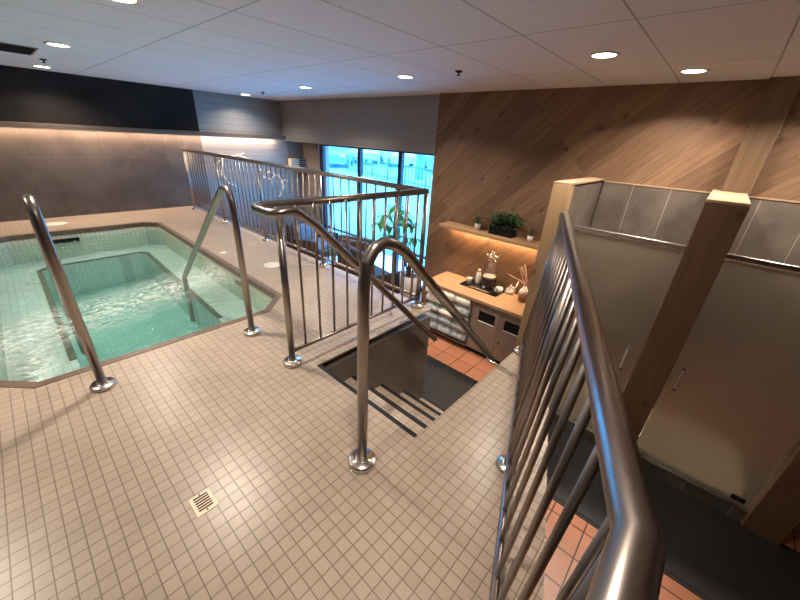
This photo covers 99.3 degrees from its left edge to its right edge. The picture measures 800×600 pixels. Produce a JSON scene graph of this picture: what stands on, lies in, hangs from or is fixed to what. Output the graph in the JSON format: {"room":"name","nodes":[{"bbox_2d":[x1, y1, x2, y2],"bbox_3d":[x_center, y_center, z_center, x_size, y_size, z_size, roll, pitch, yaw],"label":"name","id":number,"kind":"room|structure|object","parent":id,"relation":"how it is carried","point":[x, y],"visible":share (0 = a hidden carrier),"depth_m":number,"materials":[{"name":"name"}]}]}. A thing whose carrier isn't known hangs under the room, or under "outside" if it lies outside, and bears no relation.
{"room":"spa hot tub room","nodes":[
{"label":"spa hot tub room","id":0,"kind":"room"},
{"bbox_2d":[0,65,306,245],"bbox_3d":[-4.678,-2.084,6.366,0.150,3.420,7.200,24,32,36],"label":"wall","id":1,"kind":"structure","parent":0,"point":[67,172],"depth_m":5.85,"materials":[{"name":"stone"}]},
{"bbox_2d":[0,121,285,139],"bbox_3d":[-4.793,-2.804,5.583,0.140,0.075,6.380,24,32,36],"label":"wall ledge","id":2,"kind":"object","parent":1,"relation":"attached to","point":[2,123],"visible":1,"depth_m":5.70,"materials":[{"name":"brown wood"}]},
{"bbox_2d":[214,153,248,185],"bbox_3d":[-3.514,-2.777,7.255,0.033,0.679,0.833,24,32,36],"label":"wall ornament","id":3,"kind":"object","parent":1,"relation":"attached to","point":[237,153],"visible":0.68,"depth_m":7.17,"materials":[{"name":"white metal"}]},
{"bbox_2d":[260,169,287,197],"bbox_3d":[-2.933,-2.737,8.002,0.033,0.672,0.689,24,32,36],"label":"wall ornament","id":4,"kind":"object","parent":1,"relation":"attached to","point":[260,169],"visible":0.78,"depth_m":8.03,"materials":[{"name":"white metal"}]},
{"bbox_2d":[287,141,305,167],"bbox_3d":[-2.466,-3.488,8.122,0.130,0.660,0.410,24,32,36],"label":"wall heater","id":5,"kind":"object","parent":1,"relation":"attached to","point":[297,162],"visible":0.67,"depth_m":8.13,"materials":[{"name":"beige plastic"}]},
{"bbox_2d":[297,158,305,167],"bbox_3d":[-2.409,-3.327,8.293,0.115,0.230,0.190,24,32,36],"label":"grille","id":6,"kind":"object","parent":5,"relation":"attached to","point":[301,161],"depth_m":8.25,"materials":[{"name":"black metal"}]},
{"bbox_2d":[0,206,549,599],"bbox_3d":[-2.666,0.000,3.072,8.070,0.012,4.220,24,32,36],"label":"floor","id":7,"kind":"structure","parent":0,"point":[96,489],"depth_m":1.59,"materials":[{"name":"tile"}]},
{"bbox_2d":[46,222,66,225],"bbox_3d":[-5.240,-1.158,5.167,0.278,0.008,0.278,24,32,36],"label":"lid","id":8,"kind":"object","parent":7,"relation":"on","point":[51,223],"visible":0.79,"depth_m":5.15,"materials":[{"name":"plastic"}]},
{"bbox_2d":[21,194,116,392],"bbox_3d":[-2.327,0.015,2.374,1.612,1.637,0.128,24,32,36],"label":"pool handrail","id":9,"kind":"object","parent":7,"relation":"on","point":[102,384],"visible":1,"depth_m":1.82,"materials":[{"name":"metal"}]},
{"bbox_2d":[0,222,281,388],"bbox_3d":[-3.222,0.000,3.965,4.213,0.844,1.995,24,32,36],"label":"hot tub","id":10,"kind":"object","parent":7,"relation":"in","point":[68,235],"visible":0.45,"depth_m":4.29,"materials":[{"name":"liquid"}]},
{"bbox_2d":[0,230,270,381],"bbox_3d":[-3.224,0.036,3.982,4.133,0.675,1.915,24,32,36],"label":"pool water","id":11,"kind":"object","parent":10,"relation":"in","point":[179,245],"visible":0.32,"depth_m":3.63,"materials":[{"name":"teal liquid"}]},
{"bbox_2d":[188,488,218,517],"bbox_3d":[-0.841,0.867,1.455,0.108,0.011,0.085,24,32,36],"label":"floor drain","id":12,"kind":"object","parent":7,"relation":"on","point":[205,501],"visible":1,"depth_m":1.45,"materials":[{"name":"plastic"}]},
{"bbox_2d":[182,184,260,336],"bbox_3d":[-1.702,-0.247,3.010,1.612,1.637,0.128,24,32,36],"label":"pool handrail","id":13,"kind":"object","parent":7,"relation":"on","point":[252,330],"visible":1,"depth_m":2.54,"materials":[{"name":"metal"}]},
{"bbox_2d":[263,262,279,267],"bbox_3d":[-1.536,-0.423,4.089,0.214,0.008,0.214,24,32,36],"label":"lid","id":14,"kind":"object","parent":7,"relation":"on","point":[269,264],"visible":0.84,"depth_m":4.07,"materials":[{"name":"plastic"}]},
{"bbox_2d":[182,148,422,296],"bbox_3d":[-1.916,-1.363,4.757,5.660,1.093,0.100,24,32,36],"label":"guard railing","id":15,"kind":"object","parent":7,"relation":"on","point":[376,183],"visible":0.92,"depth_m":4.33,"materials":[{"name":"metal"}]},
{"bbox_2d":[251,188,436,368],"bbox_3d":[-0.250,-0.075,2.631,0.339,1.451,1.607,24,32,36],"label":"guard railing","id":16,"kind":"object","parent":7,"relation":"on","point":[277,209],"visible":0.92,"depth_m":2.33,"materials":[{"name":"metal"}]},
{"bbox_2d":[348,236,516,474],"bbox_3d":[0.338,0.163,1.808,0.307,1.134,1.388,25,33,38],"label":"stair handrail","id":17,"kind":"object","parent":7,"relation":"on","point":[362,460],"visible":0.89,"depth_m":1.46,"materials":[{"name":"metal"}]},
{"bbox_2d":[488,211,667,599],"bbox_3d":[0.307,0.525,1.045,0.398,1.097,3.391,16,28,25],"label":"guard railing","id":18,"kind":"object","parent":7,"relation":"on","point":[625,559],"visible":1,"depth_m":0.72,"materials":[{"name":"metal"}]},
{"bbox_2d":[302,142,329,230],"bbox_3d":[-2.089,-2.571,8.663,0.640,2.625,0.300,24,32,36],"label":"wall","id":19,"kind":"structure","parent":0,"point":[310,150],"depth_m":8.27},
{"bbox_2d":[318,144,328,230],"bbox_3d":[-1.881,-2.451,8.435,0.015,2.625,0.200,24,32,36],"label":"trim","id":20,"kind":"structure","parent":19,"relation":"attached to","point":[318,144],"depth_m":7.96,"materials":[{"name":"black metal"}]},
{"bbox_2d":[279,94,439,153],"bbox_3d":[-0.767,-3.425,6.632,4.440,0.795,0.820,24,32,36],"label":"wall","id":21,"kind":"structure","parent":0,"point":[396,123],"depth_m":5.98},
{"bbox_2d":[319,144,433,291],"bbox_3d":[-0.438,-1.801,7.228,3.965,2.640,0.080,24,32,36],"label":"window","id":22,"kind":"structure","parent":21,"relation":"in","point":[401,154],"depth_m":7.24,"materials":[{"name":"black metal"}]},
{"bbox_2d":[321,319,420,395],"bbox_3d":[-0.264,0.918,3.099,0.100,1.270,1.172,24,32,36],"label":"wall","id":23,"kind":"structure","parent":0,"point":[393,354],"depth_m":3.02,"materials":[{"name":"paint"}]},
{"bbox_2d":[0,0,799,100],"bbox_3d":[-0.606,-1.927,2.431,11.020,0.100,7.200,24,32,36],"label":"ceiling","id":24,"kind":"structure","parent":0,"point":[335,48],"depth_m":2.40,"materials":[{"name":"white paint"}]},
{"bbox_2d":[0,42,37,54],"bbox_3d":[-4.222,-2.417,3.136,0.610,0.013,1.220,24,32,36],"label":"ceiling vent","id":25,"kind":"object","parent":24,"relation":"in","point":[6,47],"visible":1,"depth_m":3.40,"materials":[{"name":"metal"}]},
{"bbox_2d":[31,64,51,68],"bbox_3d":[-4.764,-3.106,4.524,0.200,0.012,0.200,24,32,36],"label":"recessed light","id":26,"kind":"object","parent":24,"relation":"in","point":[34,65],"visible":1,"depth_m":4.50,"materials":[{"name":"white ceramic"}]},
{"bbox_2d":[43,41,72,47],"bbox_3d":[-3.149,-2.351,3.132,0.200,0.012,0.200,24,32,36],"label":"recessed light","id":27,"kind":"object","parent":24,"relation":"in","point":[56,44],"visible":1,"depth_m":3.12,"materials":[{"name":"white plastic"}]},
{"bbox_2d":[47,43,67,46],"bbox_3d":[-3.149,-2.349,3.134,0.154,0.001,0.154,24,32,36],"label":"diffuser","id":28,"kind":"object","parent":27,"relation":"attached to","point":[51,44],"depth_m":3.12,"materials":[{"name":"white plastic"}]},
{"bbox_2d":[110,0,140,4],"bbox_3d":[-1.526,-1.643,1.844,0.200,0.012,0.200,24,32,36],"label":"recessed light","id":29,"kind":"object","parent":24,"relation":"in","point":[129,2],"visible":1,"depth_m":1.90,"materials":[{"name":"white plastic"}]},
{"bbox_2d":[116,0,135,2],"bbox_3d":[-1.526,-1.641,1.845,0.154,0.001,0.154,24,32,36],"label":"diffuser","id":30,"kind":"object","parent":29,"relation":"attached to","point":[118,1],"depth_m":1.90,"materials":[{"name":"white plastic"}]},
{"bbox_2d":[298,86,311,88],"bbox_3d":[-1.392,-3.127,5.002,0.200,0.012,0.200,24,32,36],"label":"recessed light","id":31,"kind":"object","parent":24,"relation":"in","point":[304,87],"visible":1,"depth_m":4.98,"materials":[{"name":"white ceramic"}]},
{"bbox_2d":[396,74,413,78],"bbox_3d":[0.057,-2.409,3.670,0.200,0.012,0.200,24,32,36],"label":"recessed light","id":32,"kind":"object","parent":24,"relation":"in","point":[402,76],"visible":1,"depth_m":3.65,"materials":[{"name":"white plastic"}]},
{"bbox_2d":[589,50,620,58],"bbox_3d":[1.433,-1.718,2.384,0.200,0.012,0.200,24,32,36],"label":"recessed light","id":33,"kind":"object","parent":24,"relation":"in","point":[606,54],"visible":1,"depth_m":2.37,"materials":[{"name":"white plastic"}]},
{"bbox_2d":[592,53,615,57],"bbox_3d":[1.433,-1.716,2.385,0.154,0.001,0.154,24,32,36],"label":"diffuser","id":34,"kind":"object","parent":33,"relation":"attached to","point":[594,55],"depth_m":2.39,"materials":[{"name":"white plastic"}]},
{"bbox_2d":[678,67,709,73],"bbox_3d":[2.309,-1.801,2.673,0.200,0.012,0.200,24,32,36],"label":"recessed light","id":35,"kind":"object","parent":24,"relation":"in","point":[696,70],"visible":1,"depth_m":2.66,"materials":[{"name":"white ceramic"}]},
{"bbox_2d":[682,70,705,72],"bbox_3d":[2.309,-1.799,2.674,0.154,0.001,0.154,24,32,36],"label":"diffuser","id":36,"kind":"object","parent":35,"relation":"attached to","point":[683,71],"depth_m":2.68,"materials":[{"name":"white plastic"}]},
{"bbox_2d":[414,313,430,398],"bbox_3d":[-2.049,-0.248,5.338,6.140,1.270,0.150,24,32,36],"label":"wall","id":37,"kind":"structure","parent":0,"point":[425,319],"depth_m":3.44,"materials":[{"name":"paint"}]},
{"bbox_2d":[515,177,604,346],"bbox_3d":[1.770,-0.070,3.971,0.160,2.535,1.135,24,32,36],"label":"wall","id":38,"kind":"structure","parent":0,"point":[578,197],"depth_m":3.37,"materials":[{"name":"wood"}]},
{"bbox_2d":[399,285,799,599],"bbox_3d":[-0.726,1.284,3.873,10.820,0.100,7.200,24,32,36],"label":"floor","id":39,"kind":"structure","parent":0,"point":[579,534],"depth_m":2.76,"materials":[{"name":"tile"}]},
{"bbox_2d":[286,221,338,259],"bbox_3d":[-2.047,-1.373,8.096,0.810,0.950,1.000,13,27,19],"label":"armchair","id":40,"kind":"object","parent":39,"relation":"on","point":[308,228],"visible":0.3,"depth_m":7.75,"materials":[{"name":"fabric"}]},
{"bbox_2d":[292,223,313,239],"bbox_3d":[-2.261,-1.627,8.079,0.120,0.400,0.800,13,27,19],"label":"cushion","id":41,"kind":"object","parent":40,"relation":"on","point":[308,228],"depth_m":7.96,"materials":[{"name":"blue fabric"}]},
{"bbox_2d":[307,237,330,250],"bbox_3d":[-1.993,-1.338,8.087,0.690,0.100,0.820,13,27,19],"label":"seat cushion","id":42,"kind":"object","parent":40,"relation":"on","point":[319,238],"depth_m":7.91,"materials":[{"name":"fabric"}]},
{"bbox_2d":[320,256,336,266],"bbox_3d":[-1.366,-0.584,7.019,0.517,0.518,0.520,24,32,36],"label":"side table","id":43,"kind":"object","parent":39,"relation":"on","point":[326,261],"visible":0.12,"depth_m":6.82,"materials":[{"name":"silver metal"}]},
{"bbox_2d":[324,234,371,267],"bbox_3d":[-1.105,-0.935,7.488,0.900,0.780,0.760,12,27,18],"label":"armchair","id":44,"kind":"object","parent":39,"relation":"on","point":[353,239],"visible":0.05,"depth_m":7.49,"materials":[{"name":"brown wood"}]},
{"bbox_2d":[340,238,368,251],"bbox_3d":[-1.016,-1.185,7.597,0.700,0.310,0.120,12,27,18],"label":"cushion","id":45,"kind":"object","parent":44,"relation":"on","point":[353,241],"depth_m":7.49,"materials":[{"name":"brown fabric"}]},
{"bbox_2d":[337,241,400,293],"bbox_3d":[-0.584,-0.553,6.490,0.810,1.000,1.100,-15,31,-35],"label":"armchair","id":46,"kind":"object","parent":39,"relation":"on","point":[378,271],"visible":0.17,"depth_m":6.24,"materials":[{"name":"wicker"}]},
{"bbox_2d":[374,265,389,275],"bbox_3d":[-0.542,-0.476,6.567,0.690,0.100,0.920,-15,31,-35],"label":"seat cushion","id":47,"kind":"object","parent":46,"relation":"on","point":[378,271],"depth_m":6.64,"materials":[{"name":"fabric"}]},
{"bbox_2d":[317,364,445,437],"bbox_3d":[0.159,1.021,2.843,0.887,1.349,1.336,24,32,36],"label":"staircase","id":48,"kind":"structure","parent":39,"relation":"on","point":[412,414],"depth_m":2.55,"materials":[{"name":"tile"}]},
{"bbox_2d":[370,205,425,300],"bbox_3d":[-0.020,-0.863,6.384,1.311,1.713,0.708,24,32,36],"label":"potted tree","id":49,"kind":"object","parent":39,"relation":"on","point":[407,278],"visible":0.56,"depth_m":6.09,"materials":[{"name":"green plant"}]},
{"bbox_2d":[424,288,473,348],"bbox_3d":[0.873,0.168,5.342,0.858,0.836,0.590,24,32,36],"label":"cubby","id":50,"kind":"object","parent":39,"relation":"on","point":[450,338],"visible":0.16,"depth_m":5.24,"materials":[{"name":"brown wood"}]},
{"bbox_2d":[430,319,439,329],"bbox_3d":[0.526,0.365,5.445,0.251,0.136,0.181,24,32,36],"label":"rolled towel","id":51,"kind":"object","parent":50,"relation":"on","point":[433,324],"visible":0.33,"depth_m":5.35,"materials":[{"name":"white fabric"}]},
{"bbox_2d":[426,310,440,320],"bbox_3d":[0.537,0.235,5.390,0.251,0.135,0.183,24,32,36],"label":"rolled towel","id":52,"kind":"object","parent":51,"relation":"on","point":[434,315],"visible":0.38,"depth_m":5.30,"materials":[{"name":"white fabric"}]},
{"bbox_2d":[425,300,441,312],"bbox_3d":[0.539,0.105,5.321,0.251,0.135,0.179,24,32,36],"label":"rolled towel","id":53,"kind":"object","parent":52,"relation":"on","point":[435,307],"visible":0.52,"depth_m":5.25,"materials":[{"name":"white fabric"}]},
{"bbox_2d":[426,293,439,303],"bbox_3d":[0.555,-0.037,5.271,0.251,0.134,0.182,24,32,36],"label":"rolled towel","id":54,"kind":"object","parent":53,"relation":"on","point":[431,297],"visible":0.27,"depth_m":5.22,"materials":[{"name":"white fabric"}]},
{"bbox_2d":[437,323,452,335],"bbox_3d":[0.724,0.448,5.296,0.251,0.136,0.183,24,32,36],"label":"rolled towel","id":55,"kind":"object","parent":50,"relation":"on","point":[445,329],"visible":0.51,"depth_m":5.23,"materials":[{"name":"white fabric"}]},
{"bbox_2d":[438,314,453,326],"bbox_3d":[0.734,0.320,5.239,0.251,0.134,0.182,24,32,36],"label":"rolled towel","id":56,"kind":"object","parent":55,"relation":"on","point":[443,319],"visible":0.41,"depth_m":5.17,"materials":[{"name":"white fabric"}]},
{"bbox_2d":[438,306,451,317],"bbox_3d":[0.736,0.185,5.174,0.251,0.135,0.179,24,32,36],"label":"rolled towel","id":57,"kind":"object","parent":56,"relation":"on","point":[442,310],"visible":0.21,"depth_m":5.13,"materials":[{"name":"white fabric"}]},
{"bbox_2d":[450,328,467,341],"bbox_3d":[0.918,0.525,5.156,0.251,0.136,0.182,24,32,36],"label":"rolled towel","id":58,"kind":"object","parent":50,"relation":"on","point":[455,333],"visible":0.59,"depth_m":5.09,"materials":[{"name":"white fabric"}]},
{"bbox_2d":[451,320,466,333],"bbox_3d":[0.922,0.401,5.090,0.251,0.136,0.182,24,32,36],"label":"rolled towel","id":59,"kind":"object","parent":58,"relation":"on","point":[455,325],"visible":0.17,"depth_m":5.04,"materials":[{"name":"white fabric"}]},
{"bbox_2d":[452,314,470,323],"bbox_3d":[0.911,0.272,5.014,0.251,0.136,0.180,24,32,36],"label":"rolled towel","id":60,"kind":"object","parent":59,"relation":"on","point":[466,318],"visible":0.35,"depth_m":4.94,"materials":[{"name":"white fabric"}]},
{"bbox_2d":[454,303,471,316],"bbox_3d":[0.923,0.137,4.952,0.251,0.134,0.181,24,32,36],"label":"rolled towel","id":61,"kind":"object","parent":60,"relation":"on","point":[466,311],"visible":0.66,"depth_m":4.88,"materials":[{"name":"white fabric"}]},
{"bbox_2d":[455,295,472,307],"bbox_3d":[0.938,0.009,4.892,0.251,0.136,0.183,24,32,36],"label":"rolled towel","id":62,"kind":"object","parent":61,"relation":"on","point":[461,300],"visible":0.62,"depth_m":4.82,"materials":[{"name":"white fabric"}]},
{"bbox_2d":[423,354,477,409],"bbox_3d":[0.582,1.145,4.203,2.130,0.012,0.950,24,32,36],"label":"floor mat","id":63,"kind":"object","parent":39,"relation":"on","point":[444,385],"visible":0.08,"depth_m":4.36,"materials":[{"name":"grey rubber"}]},
{"bbox_2d":[467,301,520,363],"bbox_3d":[1.519,0.446,4.837,0.870,0.837,0.570,24,32,36],"label":"base cabinet","id":64,"kind":"object","parent":39,"relation":"on","point":[498,330],"visible":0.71,"depth_m":4.66,"materials":[{"name":"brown wood"}]},
{"bbox_2d":[432,271,525,318],"bbox_3d":[1.221,-0.090,4.899,1.750,0.042,0.598,24,32,36],"label":"countertop","id":65,"kind":"structure","parent":64,"relation":"on","point":[448,281],"depth_m":4.79,"materials":[{"name":"brown wood"}]},
{"bbox_2d":[460,279,505,296],"bbox_3d":[1.220,-0.189,5.037,0.600,0.020,0.300,24,32,36],"label":"serving tray","id":66,"kind":"object","parent":65,"relation":"on","point":[463,283],"visible":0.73,"depth_m":5.00,"materials":[{"name":"black plastic"}]},
{"bbox_2d":[466,277,471,284],"bbox_3d":[1.037,-0.287,5.102,0.086,0.103,0.086,24,32,36],"label":"cup stack","id":67,"kind":"object","parent":66,"relation":"on","point":[469,279],"visible":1,"depth_m":5.08,"materials":[{"name":"white ceramic"}]},
{"bbox_2d":[475,269,480,283],"bbox_3d":[1.190,-0.362,5.141,0.080,0.222,0.080,24,32,36],"label":"soap bottle","id":68,"kind":"object","parent":66,"relation":"on","point":[478,275],"visible":1,"depth_m":5.12,"materials":[{"name":"white ceramic"}]},
{"bbox_2d":[469,285,491,292],"bbox_3d":[1.167,-0.161,4.961,0.350,0.012,0.080,24,32,36],"label":"drip tray","id":69,"kind":"object","parent":66,"relation":"on","point":[473,286],"visible":0.94,"depth_m":4.94,"materials":[{"name":"metal"}]},
{"bbox_2d":[481,251,500,290],"bbox_3d":[1.306,-0.429,4.904,0.205,0.560,0.205,2,25,-4],"label":"flower vase","id":70,"kind":"object","parent":66,"relation":"on","point":[488,282],"visible":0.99,"depth_m":4.91,"materials":[{"name":"clear glass"}]},
{"bbox_2d":[495,286,502,292],"bbox_3d":[1.423,-0.147,4.883,0.110,0.080,0.110,24,32,36],"label":"bowl","id":71,"kind":"object","parent":66,"relation":"on","point":[500,289],"visible":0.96,"depth_m":4.85,"materials":[{"name":"ceramic"}]},
{"bbox_2d":[505,281,518,294],"bbox_3d":[1.580,-0.184,4.828,0.173,0.215,0.092,24,32,36],"label":"napkin","id":72,"kind":"object","parent":65,"relation":"on","point":[510,290],"visible":1,"depth_m":4.83,"materials":[{"name":"fabric"}]},
{"bbox_2d":[518,286,527,301],"bbox_3d":[1.688,-0.083,4.649,0.144,0.210,0.144,24,32,36],"label":"vase","id":73,"kind":"object","parent":65,"relation":"on","point":[522,294],"visible":0.87,"depth_m":4.60,"materials":[{"name":"ceramic"}]},
{"bbox_2d":[507,264,527,286],"bbox_3d":[1.584,-0.328,4.568,0.199,0.318,0.199,-10,28,-26],"label":"dried branches","id":74,"kind":"object","parent":73,"relation":"in","point":[526,280],"visible":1,"depth_m":4.55,"materials":[{"name":"beige plant"}]},
{"bbox_2d":[549,407,595,444],"bbox_3d":[1.787,1.321,3.834,0.930,0.142,0.105,24,32,36],"label":"shower curb","id":75,"kind":"object","parent":39,"relation":"on","point":[588,435],"visible":0.09,"depth_m":3.68,"materials":[{"name":"tile"}]},
{"bbox_2d":[549,230,682,428],"bbox_3d":[1.823,0.365,3.355,0.914,1.970,0.066,24,32,37],"label":"shower door","id":76,"kind":"structure","parent":75,"relation":"on","point":[629,281],"depth_m":3.06,"materials":[{"name":"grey glass"}]},
{"bbox_2d":[547,422,799,599],"bbox_3d":[2.565,2.016,2.615,3.200,0.012,0.950,24,32,36],"label":"floor mat","id":77,"kind":"object","parent":39,"relation":"on","point":[710,554],"visible":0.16,"depth_m":2.72,"materials":[{"name":"black rubber"}]},
{"bbox_2d":[640,453,747,522],"bbox_3d":[2.625,1.689,3.163,0.860,0.142,0.105,24,32,36],"label":"shower curb","id":78,"kind":"object","parent":39,"relation":"on","point":[715,500],"visible":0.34,"depth_m":3.07,"materials":[{"name":"tile"}]},
{"bbox_2d":[637,260,799,507],"bbox_3d":[2.661,0.733,2.683,0.844,1.970,0.066,23,32,36],"label":"shower door","id":79,"kind":"structure","parent":78,"relation":"on","point":[725,417],"depth_m":2.69,"materials":[{"name":"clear glass"}]},
{"bbox_2d":[421,79,799,408],"bbox_3d":[3.081,-0.487,3.984,6.280,3.420,0.930,24,32,36],"label":"wall","id":80,"kind":"structure","parent":0,"point":[506,150],"depth_m":3.71,"materials":[{"name":"brown wood"}]},
{"bbox_2d":[439,221,539,249],"bbox_3d":[1.349,-0.873,4.685,1.823,0.054,0.279,24,32,36],"label":"wall shelf","id":81,"kind":"object","parent":80,"relation":"attached to","point":[519,241],"visible":0.53,"depth_m":4.65,"materials":[{"name":"brown wood"}]},
{"bbox_2d":[473,215,482,229],"bbox_3d":[1.115,-1.099,4.835,0.182,0.198,0.199,0,25,-6],"label":"potted plant","id":82,"kind":"object","parent":81,"relation":"on","point":[477,225],"visible":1,"depth_m":4.83,"materials":[{"name":"green plant"}]},
{"bbox_2d":[482,210,529,237],"bbox_3d":[1.402,-1.026,4.560,0.669,0.331,0.264,24,32,36],"label":"planter box","id":83,"kind":"object","parent":81,"relation":"on","point":[500,227],"visible":1,"depth_m":4.54,"materials":[{"name":"black plastic"}]},
{"bbox_2d":[527,226,532,241],"bbox_3d":[1.687,-0.850,4.378,0.076,0.200,0.076,24,32,36],"label":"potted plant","id":84,"kind":"object","parent":81,"relation":"on","point":[529,238],"visible":1,"depth_m":4.37,"materials":[{"name":"white ceramic"}]},
{"bbox_2d":[604,181,799,202],"bbox_3d":[3.704,-0.688,2.627,3.885,0.010,0.036,24,32,36],"label":"trim","id":85,"kind":"structure","parent":80,"relation":"attached to","point":[604,181],"depth_m":3.31,"materials":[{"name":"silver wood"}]},
{"bbox_2d":[721,76,799,193],"bbox_3d":[3.079,-1.385,2.914,0.200,0.885,0.090,24,32,36],"label":"beam","id":86,"kind":"structure","parent":80,"relation":"attached to","point":[780,93],"depth_m":2.87,"materials":[{"name":"brown wood"}]},
{"bbox_2d":[623,190,750,440],"bbox_3d":[2.604,0.296,3.303,0.240,2.535,1.135,24,32,36],"label":"wooden post","id":87,"kind":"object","parent":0,"point":[722,215],"depth_m":2.70,"materials":[{"name":"wood"}]},
{"bbox_2d":[572,224,686,250],"bbox_3d":[1.893,-0.557,2.937,0.930,0.040,0.040,24,32,36],"label":"header rail","id":88,"kind":"object","parent":87,"relation":"attached to","point":[575,227],"visible":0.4,"depth_m":2.87,"materials":[{"name":"silver metal"}]},
{"bbox_2d":[725,253,799,272],"bbox_3d":[2.731,-0.189,2.265,0.860,0.040,0.040,24,32,36],"label":"header rail","id":89,"kind":"object","parent":87,"relation":"attached to","point":[772,264],"visible":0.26,"depth_m":2.38,"materials":[{"name":"silver metal"}]},
{"bbox_2d":[741,440,799,545],"bbox_3d":[3.411,0.650,2.657,0.225,2.535,1.135,24,32,36],"label":"wall","id":90,"kind":"structure","parent":0,"point":[774,512],"depth_m":2.67,"materials":[{"name":"wood"}]},
{"label":"outside","id":91,"kind":"structure","parent":0,"visible":0},
{"bbox_2d":[329,151,432,265],"bbox_3d":[-0.752,-22.943,54.109,110.000,0.200,75.000,24,32,36],"label":"ground","id":92,"kind":"structure","parent":91,"point":[339,168],"depth_m":14.64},
{"bbox_2d":[329,146,353,167],"bbox_3d":[-5.371,-12.442,29.051,2.375,1.900,5.675,3,25,-2],"label":"parked car","id":93,"kind":"object","parent":92,"relation":"on","point":[336,154],"visible":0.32,"depth_m":26.76,"materials":[{"name":"white metal"}]},
{"bbox_2d":[350,148,378,163],"bbox_3d":[-4.040,-15.154,34.964,2.375,1.900,5.675,-6,27,-20],"label":"parked car","id":94,"kind":"object","parent":92,"relation":"on","point":[368,154],"visible":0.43,"depth_m":32.86,"materials":[{"name":"white metal"}]},
{"bbox_2d":[346,155,432,188],"bbox_3d":[-0.510,-7.826,20.877,0.106,1.130,13.008,-13,30,-31],"label":"metal fence","id":95,"kind":"object","parent":92,"relation":"on","point":[347,156],"visible":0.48,"depth_m":21.15,"materials":[{"name":"grey metal"}]},
{"bbox_2d":[379,151,415,166],"bbox_3d":[-0.344,-14.106,33.223,2.375,1.900,5.675,-4,26,-15],"label":"parked car","id":96,"kind":"object","parent":92,"relation":"on","point":[392,157],"visible":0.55,"depth_m":31.12,"materials":[{"name":"white metal"}]},
{"bbox_2d":[415,154,433,179],"bbox_3d":[1.343,-9.889,22.141,2.592,4.022,2.659,24,32,36],"label":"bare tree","id":97,"kind":"object","parent":92,"relation":"on","point":[420,160],"visible":0.12,"depth_m":22.32,"materials":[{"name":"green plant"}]},
{"bbox_2d":[424,155,433,172],"bbox_3d":[3.591,-11.510,28.233,2.375,1.900,5.675,-1,26,-10],"label":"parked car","id":98,"kind":"object","parent":92,"relation":"on","point":[430,163],"visible":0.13,"depth_m":28.25,"materials":[{"name":"white metal"}]},
{"bbox_3d":[0.752,0.049,5.114,0.251,0.134,0.182,24,32,36],"label":"rolled towel","id":99,"kind":"object","parent":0,"visible":0},
{"bbox_2d":[442,289,456,301],"bbox_3d":[0.743,-0.072,5.037,0.251,0.136,0.183,24,32,36],"label":"rolled towel","id":100,"kind":"object","parent":99,"relation":"on","point":[451,296],"visible":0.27,"depth_m":4.94,"materials":[{"name":"white fabric"}]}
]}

